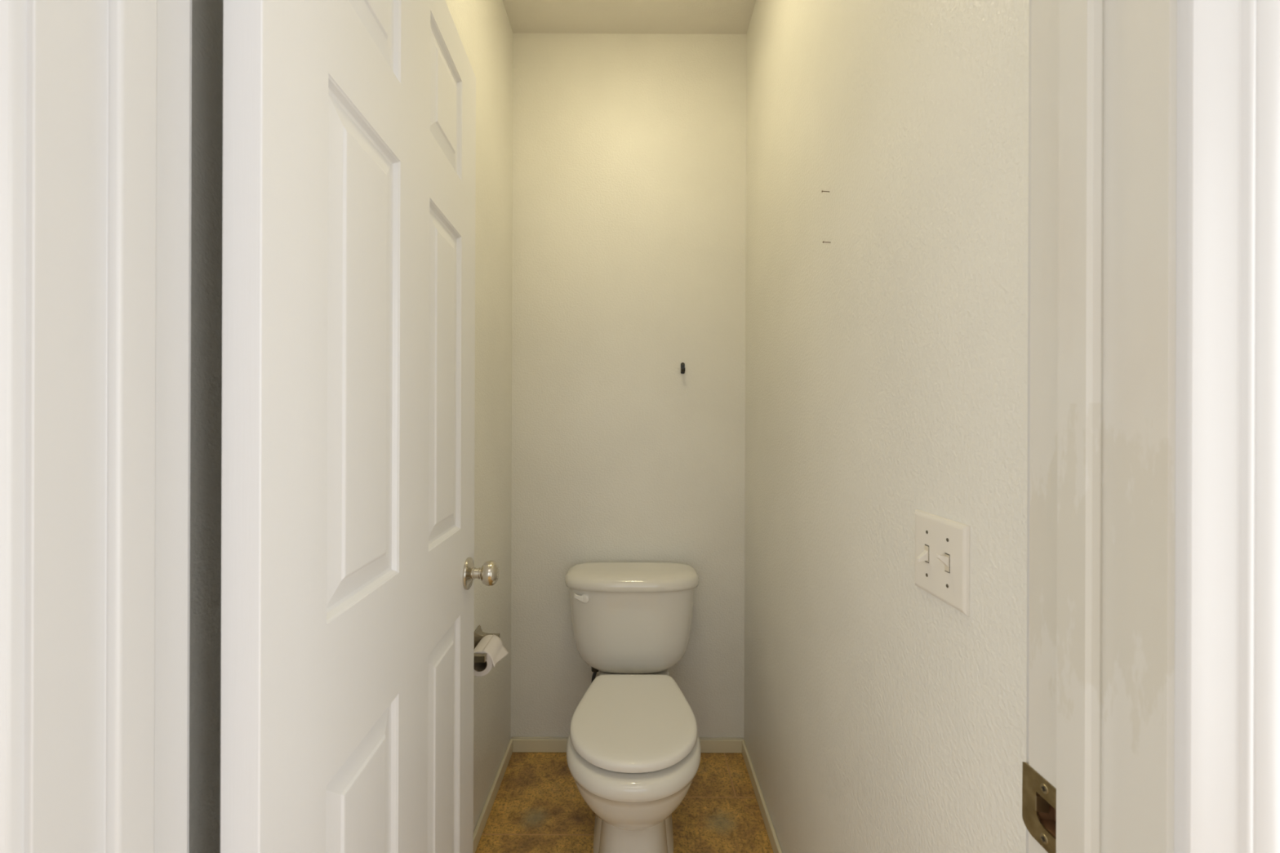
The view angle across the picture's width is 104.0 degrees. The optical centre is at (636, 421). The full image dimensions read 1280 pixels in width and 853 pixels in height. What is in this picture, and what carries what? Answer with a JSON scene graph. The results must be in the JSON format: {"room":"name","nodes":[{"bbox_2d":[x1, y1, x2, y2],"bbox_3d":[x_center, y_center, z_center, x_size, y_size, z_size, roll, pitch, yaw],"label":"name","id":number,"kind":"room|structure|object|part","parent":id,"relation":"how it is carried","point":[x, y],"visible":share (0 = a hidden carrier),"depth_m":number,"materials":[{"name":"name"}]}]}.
{"room":"toilet room","nodes":[
{"label":"toilet room","id":0,"kind":"room"},
{"bbox_2d":[189,0,513,852],"bbox_3d":[-0.521,-0.111,1.171,0.100,2.718,1.447,0,0,0],"label":"wall","id":1,"kind":"structure","parent":0,"point":[483,27],"depth_m":1.46,"materials":[{"name":"beige paint"}]},
{"bbox_2d":[473,625,499,662],"bbox_3d":[-0.440,0.640,1.416,0.068,0.052,0.180,0,0,0],"label":"toilet paper holder","id":2,"kind":"object","parent":1,"relation":"attached to","point":[479,634],"visible":0.43,"depth_m":1.46,"materials":[{"name":"silver metal"}]},
{"bbox_3d":[-0.440,0.640,1.352,0.068,0.052,0.052,0,0,0],"label":"post","id":3,"kind":"part","parent":2,"relation":"part of","materials":[{"name":"silver metal"}]},
{"bbox_3d":[-0.440,0.640,1.480,0.068,0.052,0.052,0,0,0],"label":"post","id":4,"kind":"part","parent":2,"relation":"part of","materials":[{"name":"silver metal"}]},
{"bbox_2d":[473,634,508,676],"bbox_3d":[-0.418,0.661,1.415,0.089,0.070,0.106,0,0,0],"label":"toilet paper roll","id":5,"kind":"object","parent":2,"relation":"hanging from","point":[491,645],"visible":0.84,"depth_m":1.39,"materials":[{"name":"white paper"}]},
{"bbox_2d":[473,740,512,852],"bbox_3d":[-0.470,1.224,1.165,0.011,0.049,1.436,0,0,0],"label":"baseboard","id":6,"kind":"structure","parent":1,"relation":"attached to","point":[482,822],"depth_m":1.61,"materials":[{"name":"beige paint"}]},
{"bbox_2d":[475,752,773,852],"bbox_3d":[-0.004,1.290,-0.303,3.200,0.080,4.594,0,0,0],"label":"floor","id":7,"kind":"structure","parent":0,"point":[539,806],"depth_m":1.60,"materials":[{"name":"brown tile"}]},
{"bbox_2d":[564,562,701,852],"bbox_3d":[-0.016,0.886,1.538,0.471,0.727,0.711,0,0,0],"label":"toilet","id":8,"kind":"object","parent":7,"relation":"on","point":[633,752],"visible":1,"depth_m":1.46,"materials":[{"name":"white ceramic"}]},
{"bbox_3d":[-0.194,0.597,1.690,0.032,0.025,0.007,0,0,15],"label":"arm","id":9,"kind":"part","parent":8,"relation":"part of","materials":[{"name":"white plastic"}]},
{"bbox_3d":[-0.174,0.599,1.688,0.031,0.031,0.011,0,0,21],"label":"flush lever","id":10,"kind":"part","parent":8,"relation":"part of","materials":[{"name":"white plastic"}]},
{"bbox_3d":[-0.015,0.719,1.774,0.440,0.306,0.195,0,0,0],"label":"tank","id":11,"kind":"part","parent":8,"relation":"part of","materials":[{"name":"white ceramic"}]},
{"bbox_3d":[-0.015,0.548,1.770,0.471,0.050,0.215,0,0,0],"label":"tank lid","id":12,"kind":"part","parent":8,"relation":"part of","materials":[{"name":"white ceramic"}]},
{"bbox_3d":[-0.007,0.838,1.421,0.350,0.026,0.433,0,0,0],"label":"lid","id":13,"kind":"part","parent":8,"relation":"part of","materials":[{"name":"white plastic"}]},
{"bbox_3d":[-0.007,0.962,1.416,0.366,0.197,0.468,0,0,0],"label":"bowl","id":14,"kind":"part","parent":8,"relation":"part of","materials":[{"name":"white ceramic"}]},
{"bbox_2d":[511,33,746,737],"bbox_3d":[-0.029,-0.109,1.944,1.084,2.718,0.100,0,0,0],"label":"wall","id":15,"kind":"structure","parent":0,"point":[629,149],"depth_m":1.89,"materials":[{"name":"beige paint"}]},
{"bbox_2d":[510,738,744,753],"bbox_3d":[-0.034,1.225,1.888,0.884,0.049,0.011,0,0,0],"label":"baseboard","id":16,"kind":"structure","parent":15,"relation":"attached to","point":[519,745],"depth_m":1.88,"materials":[{"name":"beige paint"}]},
{"bbox_2d":[511,737,743,739],"bbox_3d":[-0.034,1.200,1.890,0.876,0.011,0.008,0,0,0],"label":"trim","id":17,"kind":"structure","parent":15,"relation":"attached to","point":[550,738],"depth_m":1.89,"materials":[{"name":"beige wood"}]},
{"bbox_2d":[680,362,684,373],"bbox_3d":[0.176,-0.201,1.878,0.015,0.042,0.031,0,0,0],"label":"wall hook","id":18,"kind":"object","parent":15,"relation":"attached to","point":[682,364],"visible":1,"depth_m":1.89,"materials":[{"name":"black metal"}]},
{"bbox_2d":[502,0,755,34],"bbox_3d":[0.005,-1.508,-0.303,3.200,0.080,4.594,0,0,0],"label":"ceiling","id":19,"kind":"structure","parent":0,"point":[525,16],"depth_m":1.81,"materials":[{"name":"paint"}]},
{"bbox_2d":[743,0,1029,852],"bbox_3d":[0.463,-0.107,1.171,0.100,2.718,1.447,0,0,0],"label":"wall","id":20,"kind":"structure","parent":0,"point":[886,359],"depth_m":0.83,"materials":[{"name":"beige paint"}]},
{"bbox_2d":[742,741,782,852],"bbox_3d":[0.403,1.227,1.165,0.011,0.049,1.436,0,0,0],"label":"baseboard","id":21,"kind":"structure","parent":20,"relation":"attached to","point":[766,819],"depth_m":1.59,"materials":[{"name":"beige paint"}]},
{"bbox_2d":[915,509,970,616],"bbox_3d":[0.402,0.185,0.675,0.019,0.112,0.116,0,0,0],"label":"light switch","id":22,"kind":"object","parent":20,"relation":"attached to","point":[942,544],"visible":1,"depth_m":0.66,"materials":[{"name":"white plastic"}]},
{"bbox_3d":[0.399,0.188,0.698,0.013,0.016,0.008,0,0,0],"label":"lever","id":23,"kind":"part","parent":22,"relation":"part of","materials":[{"name":"white plastic"}]},
{"bbox_3d":[0.399,0.181,0.652,0.013,0.016,0.008,0,0,0],"label":"lever","id":24,"kind":"part","parent":22,"relation":"part of","materials":[{"name":"white plastic"}]},
{"bbox_3d":[0.000,-0.109,0.389,3.000,2.718,0.116,0,0,0],"label":"wall","id":25,"kind":"structure","parent":0,"visible":0},
{"bbox_2d":[0,0,26,852],"bbox_3d":[-0.433,0.156,0.323,0.057,2.185,0.016,0,0,0],"label":"trim","id":26,"kind":"structure","parent":25,"relation":"attached to","point":[13,13],"depth_m":0.32,"materials":[{"name":"white paint"}]},
{"bbox_2d":[23,0,190,852],"bbox_3d":[-0.404,0.186,0.389,0.028,2.125,0.116,0,0,0],"label":"trim","id":27,"kind":"structure","parent":25,"relation":"attached to","point":[108,82],"depth_m":0.38,"materials":[{"name":"white paint"}]},
{"bbox_2d":[186,0,191,852],"bbox_3d":[-0.433,0.156,0.455,0.057,2.185,0.016,0,0,0],"label":"trim","id":28,"kind":"structure","parent":25,"relation":"attached to","point":[190,88],"depth_m":0.45,"materials":[{"name":"white paint"}]},
{"bbox_2d":[220,0,499,852],"bbox_3d":[-0.354,0.204,0.839,0.108,2.065,0.737,0,0,-3],"label":"door","id":29,"kind":"structure","parent":25,"relation":"in","point":[348,572],"depth_m":0.62,"materials":[{"name":"white paint"}]},
{"bbox_2d":[1026,0,1031,852],"bbox_3d":[0.383,0.159,0.455,0.057,2.185,0.016,0,0,0],"label":"trim","id":30,"kind":"structure","parent":25,"relation":"attached to","point":[1030,1],"depth_m":0.45,"materials":[{"name":"white paint"}]},
{"bbox_2d":[1022,761,1056,852],"bbox_3d":[0.357,0.337,0.430,0.018,0.059,0.046,0,0,0],"label":"strike plate","id":31,"kind":"object","parent":25,"relation":"attached to","point":[1038,795],"visible":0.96,"depth_m":0.44,"materials":[{"name":"gold metal"}]},
{"bbox_2d":[1028,0,1177,852],"bbox_3d":[0.356,0.189,0.389,0.028,2.125,0.116,0,0,0],"label":"trim","id":32,"kind":"structure","parent":25,"relation":"attached to","point":[1104,73],"depth_m":0.38,"materials":[{"name":"paint"}]},
{"bbox_2d":[1173,0,1279,852],"bbox_3d":[0.385,0.159,0.323,0.057,2.185,0.016,0,0,0],"label":"trim","id":33,"kind":"structure","parent":25,"relation":"attached to","point":[1227,777],"depth_m":0.32,"materials":[{"name":"white paint"}]}
]}

